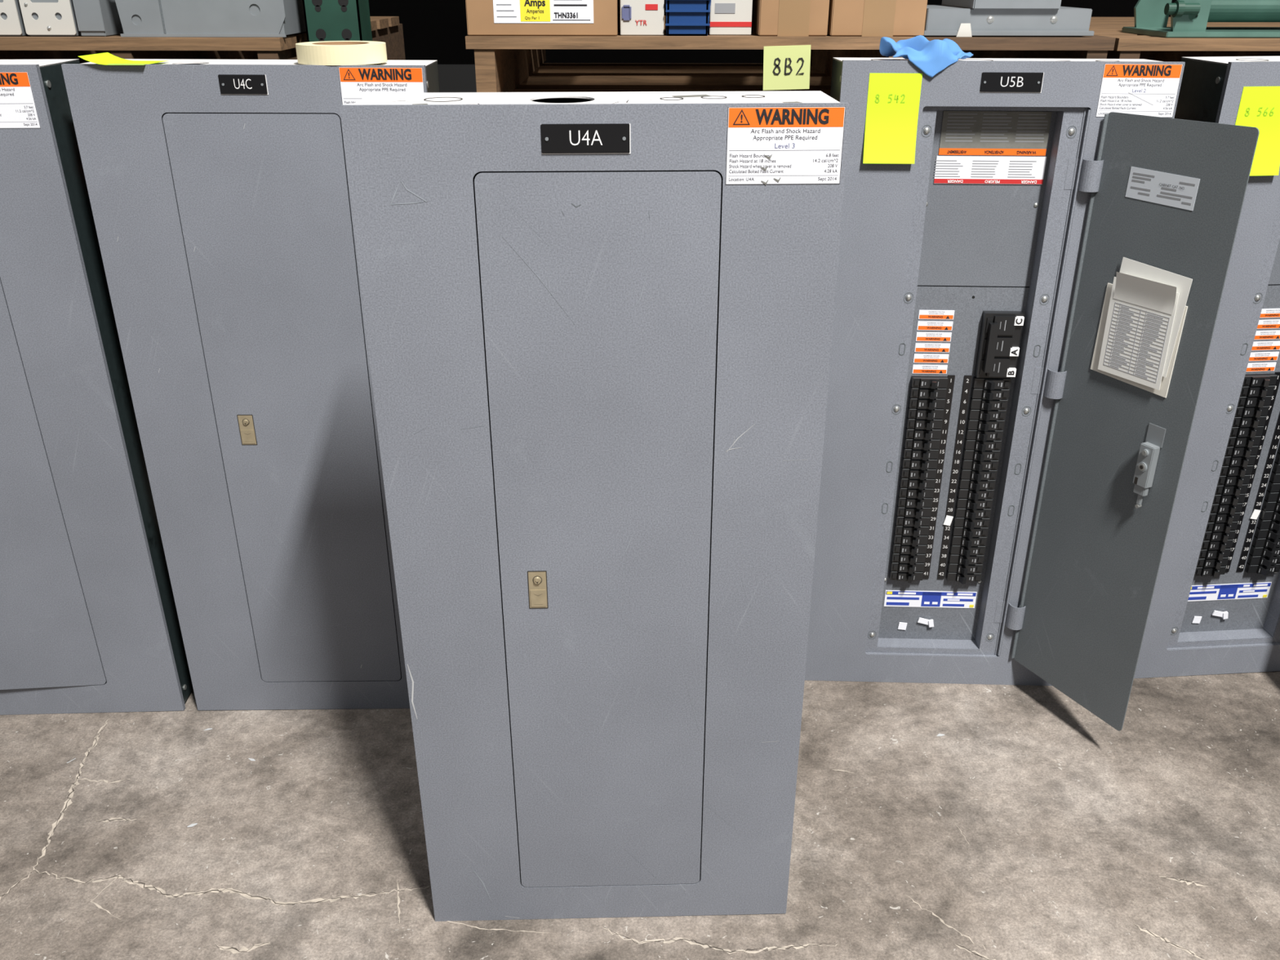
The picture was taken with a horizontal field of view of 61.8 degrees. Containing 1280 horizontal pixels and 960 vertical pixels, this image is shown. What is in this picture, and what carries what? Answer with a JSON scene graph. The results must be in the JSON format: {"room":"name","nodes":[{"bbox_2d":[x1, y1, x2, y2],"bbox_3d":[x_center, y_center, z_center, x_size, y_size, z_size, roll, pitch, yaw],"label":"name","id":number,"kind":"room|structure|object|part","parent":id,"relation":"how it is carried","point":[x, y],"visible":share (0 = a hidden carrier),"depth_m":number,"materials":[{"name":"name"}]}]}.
{"room":"electrical equipment warehouse","nodes":[
{"label":"electrical equipment warehouse","id":0,"kind":"room"},
{"bbox_2d":[0,671,1279,959],"bbox_3d":[-0.002,1.327,0.208,8.636,0.102,7.874,0,25,0],"label":"floor","id":1,"kind":"structure","parent":0,"point":[1070,821],"depth_m":1.70,"materials":[{"name":"concrete"}]},
{"bbox_2d":[0,870,33,899],"bbox_3d":[-0.940,0.632,1.550,0.035,0.001,0.176,0,25,0],"label":"crack","id":2,"kind":"object","parent":1,"relation":"on","point":[33,870],"depth_m":1.60,"materials":[{"name":"beige concrete"}]},
{"bbox_2d":[32,718,109,870],"bbox_3d":[-0.949,0.516,1.794,0.055,0.001,0.367,0,25,0],"label":"crack","id":3,"kind":"object","parent":1,"relation":"on","point":[76,783],"depth_m":1.77,"materials":[{"name":"beige concrete"}]},
{"bbox_2d":[0,58,193,715],"bbox_3d":[-1.101,-0.101,1.790,0.508,1.118,0.161,-1,26,-2],"label":"electrical panelboard","id":4,"kind":"object","parent":1,"relation":"on","point":[89,620],"visible":0.99,"depth_m":1.76,"materials":[{"name":"metal"}]},
{"bbox_3d":[-1.098,-0.069,1.726,0.253,0.989,0.003,-2,26,-4],"label":"door","id":5,"kind":"part","parent":4,"relation":"part of","materials":[{"name":"grey metal"}]},
{"bbox_2d":[89,878,118,918],"bbox_3d":[-0.780,0.617,1.581,0.060,0.001,0.082,0,25,0],"label":"crack","id":6,"kind":"object","parent":1,"relation":"on","point":[91,901],"depth_m":1.57,"materials":[{"name":"beige concrete"}]},
{"bbox_2d":[77,777,130,783],"bbox_3d":[-0.910,0.509,1.810,0.092,0.001,0.014,0,25,0],"label":"crack","id":7,"kind":"object","parent":1,"relation":"on","point":[105,781],"depth_m":1.81,"materials":[{"name":"beige concrete"}]},
{"bbox_2d":[96,817,136,822],"bbox_3d":[-0.845,0.549,1.726,0.064,0.001,0.011,0,25,0],"label":"crack","id":8,"kind":"object","parent":1,"relation":"on","point":[110,819],"depth_m":1.73,"materials":[{"name":"beige concrete"}]},
{"bbox_2d":[186,822,197,826],"bbox_3d":[-0.718,0.554,1.715,0.014,0.001,0.009,0,25,0],"label":"chip","id":9,"kind":"object","parent":1,"relation":"on","point":[192,824],"visible":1,"depth_m":1.72,"materials":[{"name":"grey"}]},
{"bbox_2d":[35,870,429,906],"bbox_3d":[-0.619,0.610,1.598,0.607,0.001,0.070,0,25,0],"label":"crack","id":10,"kind":"object","parent":1,"relation":"on","point":[150,887],"depth_m":1.59,"materials":[{"name":"beige concrete"}]},
{"bbox_2d":[215,942,266,951],"bbox_3d":[-0.560,0.656,1.501,0.076,0.001,0.016,0,25,0],"label":"crack","id":11,"kind":"object","parent":1,"relation":"on","point":[266,942],"depth_m":1.50,"materials":[{"name":"grey concrete"}]},
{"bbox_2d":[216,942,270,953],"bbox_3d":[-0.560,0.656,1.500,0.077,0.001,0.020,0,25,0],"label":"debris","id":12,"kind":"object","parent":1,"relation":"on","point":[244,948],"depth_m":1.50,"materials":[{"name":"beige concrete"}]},
{"bbox_2d":[61,58,439,710],"bbox_3d":[-0.563,-0.110,1.810,0.508,1.118,0.150,0,25,-1],"label":"electrical panelboard","id":13,"kind":"object","parent":1,"relation":"on","point":[219,193],"visible":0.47,"depth_m":1.69,"materials":[{"name":"grey metal"}]},
{"bbox_2d":[78,52,168,65],"bbox_3d":[-0.737,-0.603,1.530,0.094,0.011,0.081,0,25,0],"label":"paper note","id":14,"kind":"object","parent":13,"relation":"on","point":[106,58],"visible":1,"depth_m":1.53,"materials":[{"name":"yellow paper"}]},
{"bbox_3d":[-0.640,-0.082,1.743,0.023,0.051,0.001,0,25,-1],"label":"latch plate","id":15,"kind":"part","parent":13,"relation":"part of","materials":[{"name":"metal"}]},
{"bbox_3d":[-0.640,-0.082,1.743,0.025,0.053,0.001,0,25,-1],"label":"latch frame","id":16,"kind":"part","parent":13,"relation":"part of","materials":[{"name":"metal"}]},
{"bbox_3d":[-0.561,-0.079,1.747,0.253,0.989,0.003,0,25,-1],"label":"door","id":17,"kind":"part","parent":13,"relation":"part of","materials":[{"name":"grey metal"}]},
{"bbox_2d":[295,40,386,65],"bbox_3d":[-0.435,-0.623,1.560,0.127,0.025,0.127,0,25,0],"label":"tape roll","id":18,"kind":"object","parent":13,"relation":"on","point":[325,52],"visible":1,"depth_m":1.51,"materials":[{"name":"paper"}]},
{"bbox_2d":[302,0,476,92],"bbox_3d":[-0.511,-1.325,2.122,4.968,3.048,1.100,0,25,0],"label":"rack","id":19,"kind":"object","parent":1,"relation":"on","point":[325,20],"visible":0.04,"depth_m":1.79,"materials":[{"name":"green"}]},
{"bbox_2d":[0,16,405,63],"bbox_3d":[-0.850,-0.877,2.216,0.533,0.124,1.016,0,25,0],"label":"wooden pallet","id":20,"kind":"object","parent":19,"relation":"on","point":[387,29],"visible":0.25,"depth_m":1.75,"materials":[{"name":"brown wood"}]},
{"bbox_2d":[0,0,29,35],"bbox_3d":[-1.053,-0.823,1.777,0.081,0.152,0.130,0,25,0],"label":"switch box","id":21,"kind":"object","parent":20,"relation":"on","point":[11,21],"visible":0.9,"depth_m":1.74,"materials":[{"name":"beige metal"}]},
{"bbox_2d":[18,0,81,36],"bbox_3d":[-0.964,-0.823,1.777,0.081,0.152,0.130,0,25,0],"label":"switch box","id":22,"kind":"object","parent":20,"relation":"on","point":[42,18],"visible":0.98,"depth_m":1.74,"materials":[{"name":"beige metal"}]},
{"bbox_2d":[72,0,123,36],"bbox_3d":[-0.898,-0.813,1.787,0.043,0.127,0.130,0,25,0],"label":"box","id":23,"kind":"object","parent":20,"relation":"on","point":[95,18],"visible":0.86,"depth_m":1.75,"materials":[{"name":"grey metal"}]},
{"bbox_3d":[-0.898,-0.789,1.728,0.043,0.119,0.002,0,25,0],"label":"conduit lid","id":24,"kind":"part","parent":23,"relation":"part of","materials":[{"name":"grey metal"}]},
{"bbox_2d":[115,0,306,36],"bbox_3d":[-0.714,-0.825,1.826,0.277,0.114,0.232,0,25,0],"label":"enclosure","id":25,"kind":"object","parent":20,"relation":"on","point":[138,18],"visible":0.99,"depth_m":1.74,"materials":[{"name":"paint"}]},
{"bbox_2d":[465,15,914,96],"bbox_3d":[0.083,-0.880,2.219,0.732,0.124,1.016,0,25,0],"label":"wooden pallet","id":26,"kind":"object","parent":19,"relation":"on","point":[503,64],"visible":0.27,"depth_m":2.03,"materials":[{"name":"brown wood"}]},
{"bbox_2d":[465,0,620,35],"bbox_3d":[-0.159,-0.875,1.836,0.244,0.193,0.301,0,25,0],"label":"cardboard box","id":27,"kind":"object","parent":26,"relation":"on","point":[484,17],"visible":1,"depth_m":1.73,"materials":[{"name":"brown cardboard"}]},
{"bbox_3d":[-0.169,-0.781,1.714,0.048,0.085,0.001,0,25,0],"label":"label yellow panel","id":28,"kind":"part","parent":27,"relation":"part of","materials":[{"name":"yellow paper"}]},
{"bbox_2d":[620,0,664,35],"bbox_3d":[0.004,-0.832,1.822,0.071,0.127,0.206,0,25,0],"label":"product box","id":29,"kind":"object","parent":26,"relation":"on","point":[637,17],"visible":1,"depth_m":1.75,"materials":[{"name":"white cardboard"}]},
{"bbox_2d":[622,4,631,20],"bbox_3d":[-0.022,-0.762,1.744,0.015,0.023,0.005,0,25,0],"label":"label","id":30,"kind":"object","parent":29,"relation":"attached to","point":[626,9],"depth_m":1.74,"materials":[{"name":"blue"}]},
{"bbox_2d":[665,0,711,35],"bbox_3d":[0.079,-0.801,1.802,0.074,0.089,0.158,0,25,0],"label":"plastic bin","id":31,"kind":"object","parent":26,"relation":"on","point":[682,17],"visible":1,"depth_m":1.74,"materials":[{"name":"blue plastic"}]},
{"bbox_2d":[707,0,752,35],"bbox_3d":[0.150,-0.820,1.829,0.069,0.102,0.179,0,25,0],"label":"carton","id":32,"kind":"object","parent":26,"relation":"on","point":[726,17],"visible":0.83,"depth_m":1.76,"materials":[{"name":"white cardboard"}]},
{"bbox_2d":[763,44,810,90],"bbox_3d":[0.240,-0.673,1.746,0.078,0.070,0.002,0,25,0],"label":"paper tag","id":33,"kind":"object","parent":26,"relation":"attached to","point":[784,67],"visible":1,"depth_m":1.75,"materials":[{"name":"yellow paper"}]},
{"bbox_2d":[751,0,829,35],"bbox_3d":[0.250,-0.882,1.836,0.112,0.206,0.296,0,25,0],"label":"cardboard box","id":34,"kind":"object","parent":26,"relation":"on","point":[769,17],"visible":0.8,"depth_m":1.74,"materials":[{"name":"brown cardboard"}]},
{"bbox_2d":[826,0,927,36],"bbox_3d":[0.387,-0.863,1.857,0.152,0.156,0.324,0,25,0],"label":"cardboard box","id":35,"kind":"object","parent":26,"relation":"on","point":[863,18],"visible":0.76,"depth_m":1.73,"materials":[{"name":"brown cardboard"}]},
{"bbox_2d":[913,35,1115,58],"bbox_3d":[0.617,-0.883,2.229,0.318,0.124,1.016,0,25,0],"label":"wooden pallet","id":36,"kind":"object","parent":19,"relation":"on","point":[1095,46],"visible":0.12,"depth_m":1.75,"materials":[{"name":"brown wood"}]},
{"bbox_2d":[922,0,1093,36],"bbox_3d":[0.606,-0.814,1.843,0.279,0.083,0.234,0,25,0],"label":"enclosure","id":37,"kind":"object","parent":36,"relation":"on","point":[957,18],"visible":0.93,"depth_m":1.75,"materials":[{"name":"metal"}]},
{"bbox_3d":[0.613,-0.828,1.824,0.142,0.042,0.204,0,25,0],"label":"lid","id":38,"kind":"part","parent":37,"relation":"part of","materials":[{"name":"grey metal"}]},
{"bbox_2d":[1088,17,1279,62],"bbox_3d":[1.130,-0.885,2.239,0.688,0.124,1.016,0,25,0],"label":"wooden pallet","id":39,"kind":"object","parent":19,"relation":"on","point":[1127,45],"visible":0.14,"depth_m":1.77,"materials":[{"name":"brown wood"}]},
{"bbox_2d":[1121,0,1279,37],"bbox_3d":[1.145,-0.819,1.816,0.566,0.117,0.190,0,25,0],"label":"machine","id":40,"kind":"object","parent":39,"relation":"on","point":[1188,18],"visible":1,"depth_m":1.79,"materials":[{"name":"green metal"}]},
{"bbox_2d":[396,879,399,922],"bbox_3d":[-0.356,0.620,1.577,0.021,0.001,0.081,0,25,0],"label":"crack","id":41,"kind":"object","parent":1,"relation":"on","point":[398,898],"depth_m":1.57,"materials":[{"name":"beige concrete"}]},
{"bbox_2d":[431,915,544,933],"bbox_3d":[-0.217,0.639,1.538,0.178,0.001,0.031,0,25,0],"label":"crack","id":42,"kind":"object","parent":1,"relation":"on","point":[432,916],"depth_m":1.53,"materials":[{"name":"beige concrete"}]},
{"bbox_2d":[339,90,850,921],"bbox_3d":[-0.044,0.099,1.370,0.508,1.118,0.150,-1,26,-1],"label":"electrical panelboard","id":43,"kind":"object","parent":1,"relation":"on","point":[598,326],"visible":1,"depth_m":1.24,"materials":[{"name":"grey metal"}]},
{"bbox_3d":[-0.125,0.134,1.305,0.021,0.051,0.001,-1,26,-1],"label":"latch plate","id":44,"kind":"part","parent":43,"relation":"part of","materials":[{"name":"metal"}]},
{"bbox_3d":[-0.125,0.134,1.305,0.023,0.053,0.001,-1,26,-1],"label":"latch frame","id":45,"kind":"part","parent":43,"relation":"part of","materials":[{"name":"metal"}]},
{"bbox_3d":[-0.042,0.131,1.307,0.253,0.989,0.003,-1,26,-1],"label":"door","id":46,"kind":"part","parent":43,"relation":"part of","materials":[{"name":"grey metal"}]},
{"bbox_2d":[602,927,837,954],"bbox_3d":[0.112,0.651,1.512,0.333,0.001,0.046,0,25,0],"label":"crack","id":47,"kind":"object","parent":1,"relation":"on","point":[704,946],"depth_m":1.50,"materials":[{"name":"beige concrete"}]},
{"bbox_2d":[905,894,985,949],"bbox_3d":[0.439,0.637,1.544,0.092,0.001,0.099,0,25,0],"label":"crack","id":48,"kind":"object","parent":1,"relation":"on","point":[940,919],"depth_m":1.54,"materials":[{"name":"beige concrete"}]},
{"bbox_2d":[955,943,995,959],"bbox_3d":[0.475,0.663,1.490,0.064,0.001,0.041,0,25,0],"label":"crack","id":49,"kind":"object","parent":1,"relation":"on","point":[959,947],"depth_m":1.50,"materials":[{"name":"beige concrete"}]},
{"bbox_2d":[804,57,1259,730],"bbox_3d":[0.566,-0.102,1.798,0.529,1.127,0.415,1,24,2],"label":"electrical panelboard","id":50,"kind":"object","parent":1,"relation":"on","point":[1034,255],"visible":1,"depth_m":1.76,"materials":[{"name":"grey metal"}]},
{"bbox_2d":[879,35,973,77],"bbox_3d":[0.441,-0.654,1.647,0.135,0.057,0.105,0,25,0],"label":"cloth","id":51,"kind":"object","parent":50,"relation":"on","point":[931,57],"visible":1,"depth_m":1.61,"materials":[{"name":"blue fabric"}]},
{"bbox_3d":[0.766,-0.064,1.724,0.003,0.985,0.249,-12,27,-24],"label":"door","id":52,"kind":"part","parent":50,"relation":"part of","materials":[{"name":"grey metal"}]},
{"bbox_2d":[1133,923,1204,959],"bbox_3d":[0.748,0.653,1.511,0.077,0.001,0.064,0,25,0],"label":"crack","id":53,"kind":"object","parent":1,"relation":"on","point":[1144,930],"depth_m":1.51,"materials":[{"name":"beige concrete"}]},
{"bbox_2d":[1159,875,1208,886],"bbox_3d":[0.820,0.605,1.612,0.066,0.001,0.020,0,25,0],"label":"crack","id":54,"kind":"object","parent":1,"relation":"on","point":[1181,881],"depth_m":1.61,"materials":[{"name":"beige concrete"}]},
{"bbox_2d":[1133,56,1279,678],"bbox_3d":[1.138,-0.105,1.803,0.521,1.124,0.393,-2,26,-4],"label":"electrical panelboard","id":55,"kind":"object","parent":1,"relation":"on","point":[1215,609],"visible":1,"depth_m":1.90,"materials":[{"name":"grey metal"}]},
{"bbox_2d":[368,0,1177,64],"bbox_3d":[0.003,-2.265,2.917,8.636,4.064,0.102,0,25,0],"label":"wall","id":56,"kind":"structure","parent":0,"point":[433,29],"depth_m":3.30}
]}

